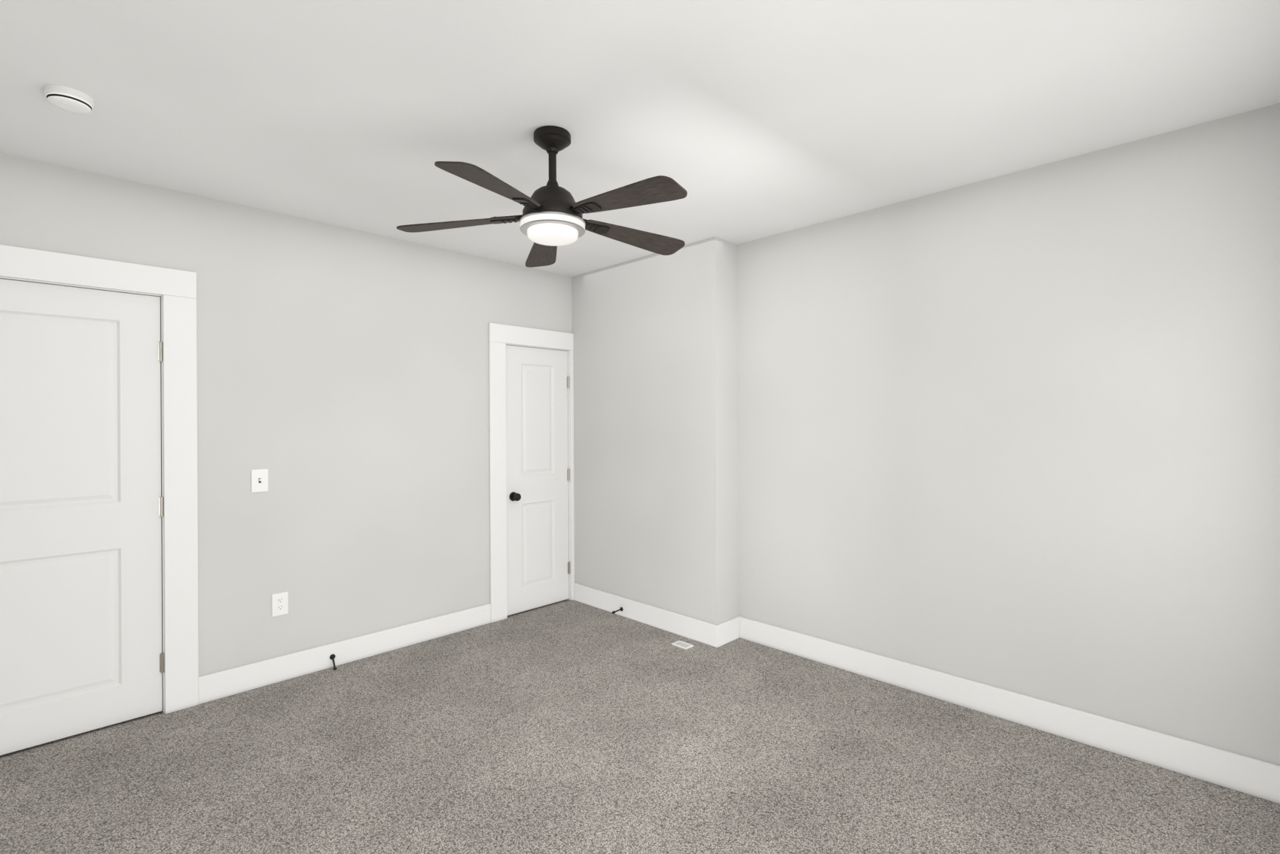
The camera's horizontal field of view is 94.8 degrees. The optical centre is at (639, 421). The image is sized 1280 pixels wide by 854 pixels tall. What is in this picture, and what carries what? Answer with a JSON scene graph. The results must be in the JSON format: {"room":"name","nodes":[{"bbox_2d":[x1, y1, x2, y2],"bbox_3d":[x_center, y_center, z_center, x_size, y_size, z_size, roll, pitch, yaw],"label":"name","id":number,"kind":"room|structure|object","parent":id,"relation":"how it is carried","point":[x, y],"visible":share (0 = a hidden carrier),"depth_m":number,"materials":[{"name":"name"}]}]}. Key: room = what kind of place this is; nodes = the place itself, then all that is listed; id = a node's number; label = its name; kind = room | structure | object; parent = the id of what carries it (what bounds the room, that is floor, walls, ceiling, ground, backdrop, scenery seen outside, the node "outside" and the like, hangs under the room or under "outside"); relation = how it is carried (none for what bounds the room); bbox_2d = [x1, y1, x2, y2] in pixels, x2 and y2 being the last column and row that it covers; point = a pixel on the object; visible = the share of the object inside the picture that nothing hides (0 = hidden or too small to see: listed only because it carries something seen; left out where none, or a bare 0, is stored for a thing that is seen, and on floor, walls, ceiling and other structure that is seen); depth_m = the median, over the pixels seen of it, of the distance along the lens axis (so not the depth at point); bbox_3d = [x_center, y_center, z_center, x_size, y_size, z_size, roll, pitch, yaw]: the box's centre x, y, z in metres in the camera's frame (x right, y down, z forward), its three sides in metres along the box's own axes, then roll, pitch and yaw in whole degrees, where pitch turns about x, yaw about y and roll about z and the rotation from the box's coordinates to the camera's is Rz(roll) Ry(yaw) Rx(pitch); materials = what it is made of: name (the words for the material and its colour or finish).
{"room":"empty bedroom","nodes":[
{"label":"empty bedroom","id":0,"kind":"room"},
{"bbox_2d":[0,152,571,676],"bbox_3d":[-1.823,0.137,3.428,0.120,2.545,4.257,0,0,45],"label":"wall","id":1,"kind":"structure","parent":0,"point":[342,385],"depth_m":3.34,"materials":[{"name":"paint"}]},
{"bbox_2d":[0,278,164,755],"bbox_3d":[-2.611,0.400,2.577,0.175,2.003,0.822,0,0,45],"label":"door","id":2,"kind":"structure","parent":1,"relation":"in","point":[81,506],"depth_m":2.64,"materials":[{"name":"white paint"}]},
{"bbox_2d":[0,244,198,713],"bbox_3d":[-2.642,0.337,2.599,0.160,2.154,1.088,0,0,45],"label":"door frame","id":3,"kind":"structure","parent":1,"relation":"attached to","point":[175,290],"depth_m":2.86,"materials":[{"name":"white paint"}]},
{"bbox_2d":[251,469,268,492],"bbox_3d":[-2.020,0.315,3.129,0.020,0.120,0.076,0,0,45],"label":"switch plate","id":4,"kind":"object","parent":1,"relation":"attached to","point":[259,480],"visible":1,"depth_m":3.13,"materials":[{"name":"white plastic"}]},
{"bbox_2d":[271,591,288,616],"bbox_3d":[-1.956,0.992,3.198,0.008,0.120,0.076,0,0,45],"label":"electrical outlet plate","id":5,"kind":"object","parent":1,"relation":"attached to","point":[279,603],"visible":1,"depth_m":3.20,"materials":[{"name":"white plastic"}]},
{"bbox_2d":[198,603,490,703],"bbox_3d":[-1.626,1.341,3.524,0.015,0.135,1.649,0,0,45],"label":"baseboard","id":6,"kind":"structure","parent":1,"relation":"attached to","point":[222,684],"depth_m":3.37,"materials":[{"name":"white paint"}]},
{"bbox_2d":[329,654,337,670],"bbox_3d":[-1.745,1.379,3.355,0.058,0.089,0.030,0,0,45],"label":"door stop","id":7,"kind":"object","parent":6,"relation":"attached to","point":[332,656],"visible":0.92,"depth_m":3.36,"materials":[{"name":"black metal"}]},
{"bbox_2d":[488,323,574,622],"bbox_3d":[-0.801,0.357,4.456,0.160,2.094,0.843,0,0,45],"label":"door frame","id":8,"kind":"structure","parent":1,"relation":"attached to","point":[501,336],"depth_m":4.17,"materials":[{"name":"white paint"}]},
{"bbox_2d":[505,344,569,615],"bbox_3d":[-0.770,0.420,4.434,0.175,1.943,0.578,0,0,45],"label":"closet door","id":9,"kind":"structure","parent":1,"relation":"in","point":[537,480],"depth_m":4.41,"materials":[{"name":"white paint"}]},
{"bbox_2d":[0,599,1279,853],"bbox_3d":[-0.574,1.453,2.196,4.820,0.100,4.257,0,0,45],"label":"floor","id":10,"kind":"structure","parent":0,"point":[566,726],"depth_m":2.36,"materials":[{"name":"grey carpet"}]},
{"bbox_2d":[671,640,694,649],"bbox_3d":[0.266,1.396,3.675,0.120,0.005,0.078,0,0,45],"label":"floor vent","id":11,"kind":"object","parent":10,"relation":"in","point":[682,644],"visible":1,"depth_m":3.67,"materials":[{"name":"white plastic"}]},
{"bbox_2d":[0,0,1279,276],"bbox_3d":[-0.374,-1.203,1.984,4.220,0.120,4.257,0,0,45],"label":"ceiling","id":12,"kind":"structure","parent":0,"point":[742,120],"depth_m":2.08,"materials":[{"name":"paint"}]},
{"bbox_2d":[43,84,94,113],"bbox_3d":[-1.983,-1.113,2.046,0.127,0.044,0.127,0,0,45],"label":"smoke detector","id":13,"kind":"object","parent":12,"relation":"attached to","point":[69,99],"visible":1,"depth_m":2.02,"materials":[{"name":"white plastic"}]},
{"bbox_2d":[396,125,687,267],"bbox_3d":[-0.316,-0.932,2.329,1.176,0.423,1.200,0,0,45],"label":"ceiling fan","id":14,"kind":"object","parent":12,"relation":"hanging from","point":[550,219],"visible":1,"depth_m":2.27,"materials":[{"name":"brown metal"}]},
{"bbox_2d":[571,236,738,624],"bbox_3d":[0.051,0.127,4.231,1.412,2.545,0.237,0,0,45],"label":"wall","id":15,"kind":"structure","parent":0,"point":[656,492],"depth_m":3.98,"materials":[{"name":"paint"}]},
{"bbox_2d":[572,582,722,647],"bbox_3d":[-0.026,1.333,4.136,1.427,0.135,0.015,0,0,45],"label":"baseboard","id":16,"kind":"structure","parent":15,"relation":"attached to","point":[708,633],"depth_m":4.01,"materials":[{"name":"white paint"}]},
{"bbox_2d":[612,606,623,613],"bbox_3d":[-0.163,1.349,4.199,0.030,0.030,0.092,0,0,45],"label":"door stop","id":17,"kind":"object","parent":16,"relation":"attached to","point":[621,609],"visible":1,"depth_m":4.21,"materials":[{"name":"black metal"}]},
{"bbox_2d":[737,103,1279,765],"bbox_3d":[1.131,0.122,3.411,4.100,2.545,0.120,0,0,45],"label":"wall","id":18,"kind":"structure","parent":0,"point":[1017,431],"depth_m":2.64,"materials":[{"name":"paint"}]},
{"bbox_2d":[731,615,1279,804],"bbox_3d":[1.541,1.324,2.915,2.548,0.135,0.017,0,0,45],"label":"baseboard","id":19,"kind":"structure","parent":18,"relation":"attached to","point":[1242,774],"depth_m":2.64,"materials":[{"name":"white paint"}]}
]}

